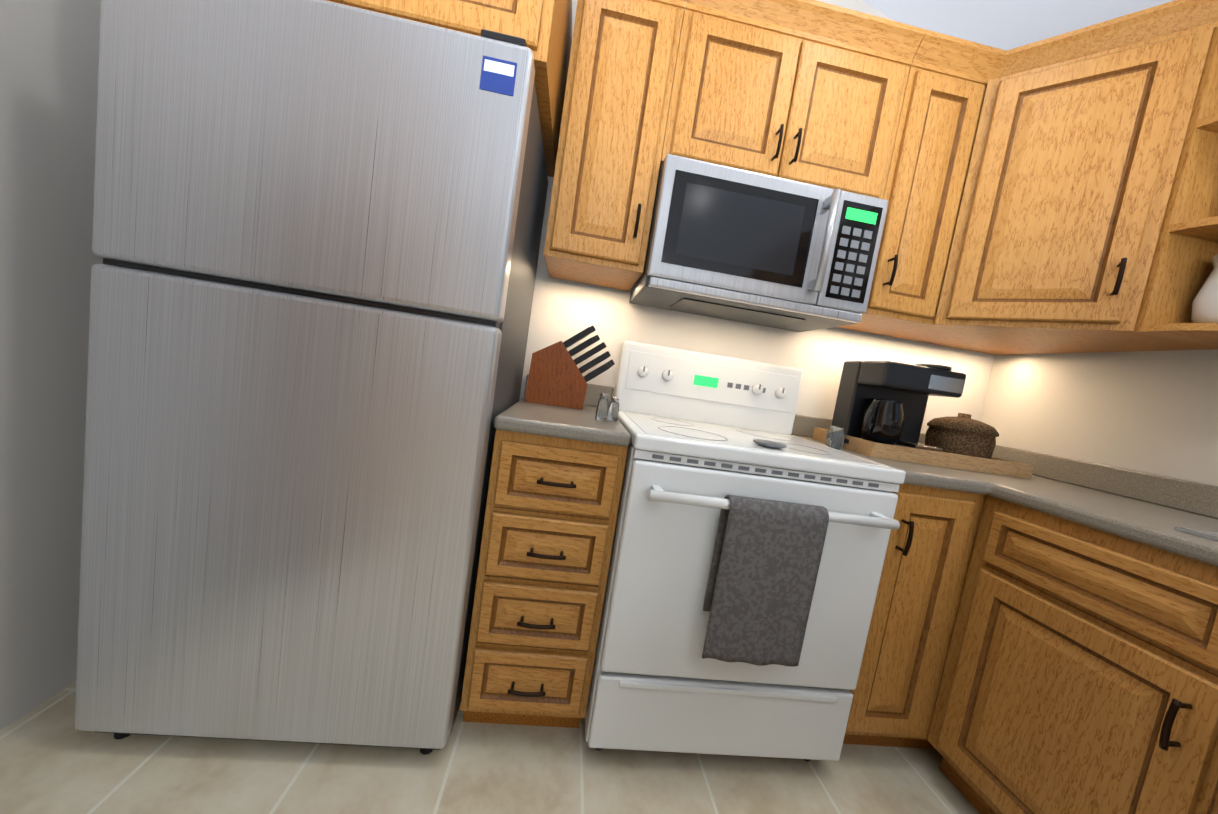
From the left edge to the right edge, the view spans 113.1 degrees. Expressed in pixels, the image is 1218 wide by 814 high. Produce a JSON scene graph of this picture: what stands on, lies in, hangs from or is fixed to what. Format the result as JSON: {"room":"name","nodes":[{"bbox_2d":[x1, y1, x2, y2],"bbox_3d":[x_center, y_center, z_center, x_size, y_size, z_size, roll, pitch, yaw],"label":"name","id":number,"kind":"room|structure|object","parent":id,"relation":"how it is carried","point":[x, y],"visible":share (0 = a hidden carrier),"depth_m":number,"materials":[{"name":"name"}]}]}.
{"room":"kitchen","nodes":[
{"label":"kitchen","id":0,"kind":"room"},
{"bbox_2d":[0,0,102,729],"bbox_3d":[-1.063,-0.700,-1.934,0.160,3.600,7.170,8,5,-6],"label":"wall","id":1,"kind":"structure","parent":0,"point":[49,58],"depth_m":0.97,"materials":[{"name":"white paint"}]},
{"bbox_2d":[0,682,979,813],"bbox_3d":[0.287,1.365,-1.598,3.470,0.120,7.170,8,5,-6],"label":"floor","id":2,"kind":"structure","parent":0,"point":[53,760],"depth_m":1.04,"materials":[{"name":"tile"}]},
{"bbox_2d":[75,0,547,754],"bbox_3d":[-0.759,-0.029,1.256,0.870,1.808,0.662,8,5,-6],"label":"refrigerator","id":3,"kind":"object","parent":2,"relation":"on","point":[317,228],"visible":0.98,"depth_m":0.92,"materials":[{"name":"grey metal"}]},
{"bbox_2d":[460,429,627,727],"bbox_3d":[-0.215,0.501,1.385,0.354,0.905,0.669,8,5,-6],"label":"base cabinet","id":4,"kind":"object","parent":2,"relation":"on","point":[551,511],"visible":0.98,"depth_m":1.09,"materials":[{"name":"brown wood"}]},
{"bbox_2d":[494,398,630,446],"bbox_3d":[-0.147,0.033,1.359,0.359,0.038,0.636,8,5,-6],"label":"countertop","id":5,"kind":"structure","parent":4,"relation":"on","point":[521,416],"depth_m":1.06,"materials":[{"name":"stone"}]},
{"bbox_2d":[524,325,614,409],"bbox_3d":[-0.132,-0.156,1.497,0.310,0.311,0.110,8,5,-6],"label":"knife block","id":6,"kind":"object","parent":5,"relation":"on","point":[556,378],"visible":1,"depth_m":1.45,"materials":[{"name":"brown wood"}]},
{"bbox_2d":[595,393,619,420],"bbox_3d":[-0.002,0.000,1.258,0.038,0.085,0.095,13,6,39],"label":"salt","id":7,"kind":"object","parent":5,"relation":"on","point":[604,412],"visible":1,"depth_m":1.23,"materials":[{"name":"clear glass"}]},
{"bbox_2d":[585,341,905,761],"bbox_3d":[0.365,0.425,1.390,0.760,1.228,0.728,8,5,-6],"label":"range","id":8,"kind":"object","parent":2,"relation":"on","point":[694,424],"visible":0.88,"depth_m":1.11,"materials":[{"name":"white metal"}]},
{"bbox_2d":[702,495,828,666],"bbox_3d":[0.396,0.448,1.038,0.261,0.423,0.060,8,5,-6],"label":"towel","id":9,"kind":"object","parent":8,"relation":"hanging from","point":[765,563],"visible":1,"depth_m":1.02,"materials":[{"name":"grey fabric"}]},
{"bbox_2d":[753,439,786,448],"bbox_3d":[0.465,0.108,1.165,0.094,0.012,0.094,8,5,-6],"label":"spoon rest","id":10,"kind":"object","parent":8,"relation":"on","point":[769,444],"visible":1,"depth_m":1.15,"materials":[{"name":"grey plastic"}]},
{"bbox_2d":[843,484,985,748],"bbox_3d":[1.175,0.700,1.531,0.934,0.905,0.669,8,5,-6],"label":"base cabinet","id":11,"kind":"object","parent":2,"relation":"on","point":[931,542],"visible":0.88,"depth_m":1.21,"materials":[{"name":"brown wood"}]},
{"bbox_2d":[927,567,1217,813],"bbox_3d":[1.376,0.920,0.799,0.627,0.660,0.982,8,5,-6],"label":"base cabinet","id":12,"kind":"object","parent":2,"relation":"on","point":[1080,674],"depth_m":0.93,"materials":[{"name":"brown wood"}]},
{"bbox_3d":[0.960,0.853,-0.552,1.747,0.905,0.715,8,5,-6],"label":"base cabinet","id":13,"kind":"object","parent":2,"relation":"on","visible":0},
{"bbox_2d":[793,435,996,496],"bbox_3d":[0.934,0.188,1.467,0.302,0.038,0.648,8,5,-6],"label":"countertop","id":14,"kind":"structure","parent":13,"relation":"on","point":[917,474],"depth_m":1.18,"materials":[{"name":"stone"}]},
{"bbox_2d":[825,425,844,449],"bbox_3d":[0.837,0.111,1.487,0.047,0.078,0.114,11,5,20],"label":"glass jar","id":15,"kind":"object","parent":14,"relation":"on","point":[835,436],"visible":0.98,"depth_m":1.44,"materials":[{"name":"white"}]},
{"bbox_2d":[961,470,1217,566],"bbox_3d":[1.502,0.377,0.317,0.633,0.038,3.068,8,5,-6],"label":"countertop","id":16,"kind":"structure","parent":13,"relation":"on","point":[1150,524],"depth_m":1.01,"materials":[{"name":"stone"}]},
{"bbox_2d":[812,427,1033,478],"bbox_3d":[1.185,0.172,1.565,0.624,0.050,0.340,8,5,-6],"label":"tray","id":17,"kind":"object","parent":16,"relation":"on","point":[998,466],"visible":0.77,"depth_m":1.40,"materials":[{"name":"brown wood"}]},
{"bbox_2d":[831,361,965,451],"bbox_3d":[1.092,-0.001,1.544,0.327,0.340,0.250,8,5,-6],"label":"coffee maker","id":18,"kind":"object","parent":17,"relation":"on","point":[883,402],"visible":0.81,"depth_m":1.48,"materials":[{"name":"black plastic"}]},
{"bbox_2d":[925,413,998,458],"bbox_3d":[1.375,0.117,1.577,0.215,0.186,0.215,8,5,-6],"label":"lidded pot","id":19,"kind":"object","parent":17,"relation":"on","point":[963,434],"visible":0.85,"depth_m":1.50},
{"bbox_2d":[1174,527,1217,540],"bbox_3d":[1.454,0.414,0.514,0.420,0.178,0.780,8,5,-6],"label":"sink","id":20,"kind":"object","parent":16,"relation":"in","point":[1212,535],"visible":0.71,"depth_m":0.85,"materials":[{"name":"silver metal"}]},
{"bbox_2d":[519,0,994,432],"bbox_3d":[0.251,-0.826,1.710,3.150,3.600,0.160,8,5,-6],"label":"wall","id":21,"kind":"structure","parent":0,"point":[562,310],"depth_m":1.71,"materials":[{"name":"white paint"}]},
{"bbox_2d":[327,0,571,176],"bbox_3d":[-0.576,-1.180,1.178,0.970,0.513,0.669,8,5,-6],"label":"upper cabinet","id":22,"kind":"object","parent":21,"relation":"attached to","point":[543,28],"visible":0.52,"depth_m":0.95,"materials":[{"name":"brown wood"}]},
{"bbox_2d":[524,374,612,407],"bbox_3d":[-0.164,-0.063,1.659,0.359,0.092,0.020,8,5,-6],"label":"backsplash","id":23,"kind":"structure","parent":21,"relation":"attached to","point":[593,391],"depth_m":1.66,"materials":[{"name":"laminate"}]},
{"bbox_2d":[544,0,685,290],"bbox_3d":[0.006,-0.918,1.399,0.327,0.893,0.389,8,5,-6],"label":"upper cabinet","id":24,"kind":"object","parent":21,"relation":"attached to","point":[622,64],"visible":0.98,"depth_m":1.26,"materials":[{"name":"brown wood"}]},
{"bbox_2d":[659,0,925,198],"bbox_3d":[0.577,-1.015,1.441,0.774,0.538,0.389,8,5,-6],"label":"upper cabinet","id":25,"kind":"object","parent":21,"relation":"attached to","point":[809,91],"visible":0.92,"depth_m":1.29,"materials":[{"name":"brown wood"}]},
{"bbox_2d":[629,154,888,331],"bbox_3d":[0.498,-0.542,1.444,0.745,0.401,0.445,8,5,-6],"label":"microwave","id":26,"kind":"object","parent":25,"relation":"attached to","point":[738,245],"visible":0.98,"depth_m":1.28,"materials":[{"name":"grey metal"}]},
{"bbox_2d":[791,414,925,442],"bbox_3d":[1.217,0.135,1.805,0.915,0.092,0.020,8,5,-6],"label":"backsplash","id":27,"kind":"structure","parent":21,"relation":"attached to","point":[803,425],"depth_m":1.76,"materials":[{"name":"laminate"}]},
{"bbox_2d":[838,30,1004,332],"bbox_3d":[1.074,-0.765,1.512,0.285,0.893,0.389,8,5,-6],"label":"upper cabinet","id":28,"kind":"object","parent":21,"relation":"attached to","point":[949,77],"visible":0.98,"depth_m":1.36,"materials":[{"name":"brown wood"}]},
{"bbox_2d":[861,0,1173,50],"bbox_3d":[0.743,-1.623,-1.865,3.470,1.068,7.170,8,5,-6],"label":"ceiling","id":29,"kind":"structure","parent":0,"point":[1006,25],"depth_m":1.50,"materials":[{"name":"grey paint"}]},
{"bbox_2d":[980,349,1217,485],"bbox_3d":[2.151,0.062,-1.564,0.160,3.000,7.170,8,5,-6],"label":"wall","id":30,"kind":"structure","parent":0,"point":[1153,412],"depth_m":1.40,"materials":[{"name":"beige paint"}]},
{"bbox_2d":[868,0,1217,354],"bbox_3d":[1.541,-0.677,1.327,0.644,0.893,0.858,8,5,-6],"label":"upper cabinet","id":31,"kind":"object","parent":30,"relation":"attached to","point":[1087,220],"visible":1,"depth_m":1.19,"materials":[{"name":"brown wood"}]},
{"bbox_2d":[1191,254,1217,322],"bbox_3d":[1.661,-0.305,1.069,0.165,0.200,0.134,8,5,-6],"label":"pitcher","id":32,"kind":"object","parent":31,"relation":"in","point":[1204,308],"visible":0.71,"depth_m":1.09,"materials":[{"name":"white ceramic"}]},
{"bbox_2d":[992,445,1217,518],"bbox_3d":[1.798,0.339,0.514,0.020,0.092,2.723,8,5,-6],"label":"backsplash","id":33,"kind":"structure","parent":30,"relation":"attached to","point":[1198,498],"depth_m":1.34,"materials":[{"name":"stone"}]}
]}

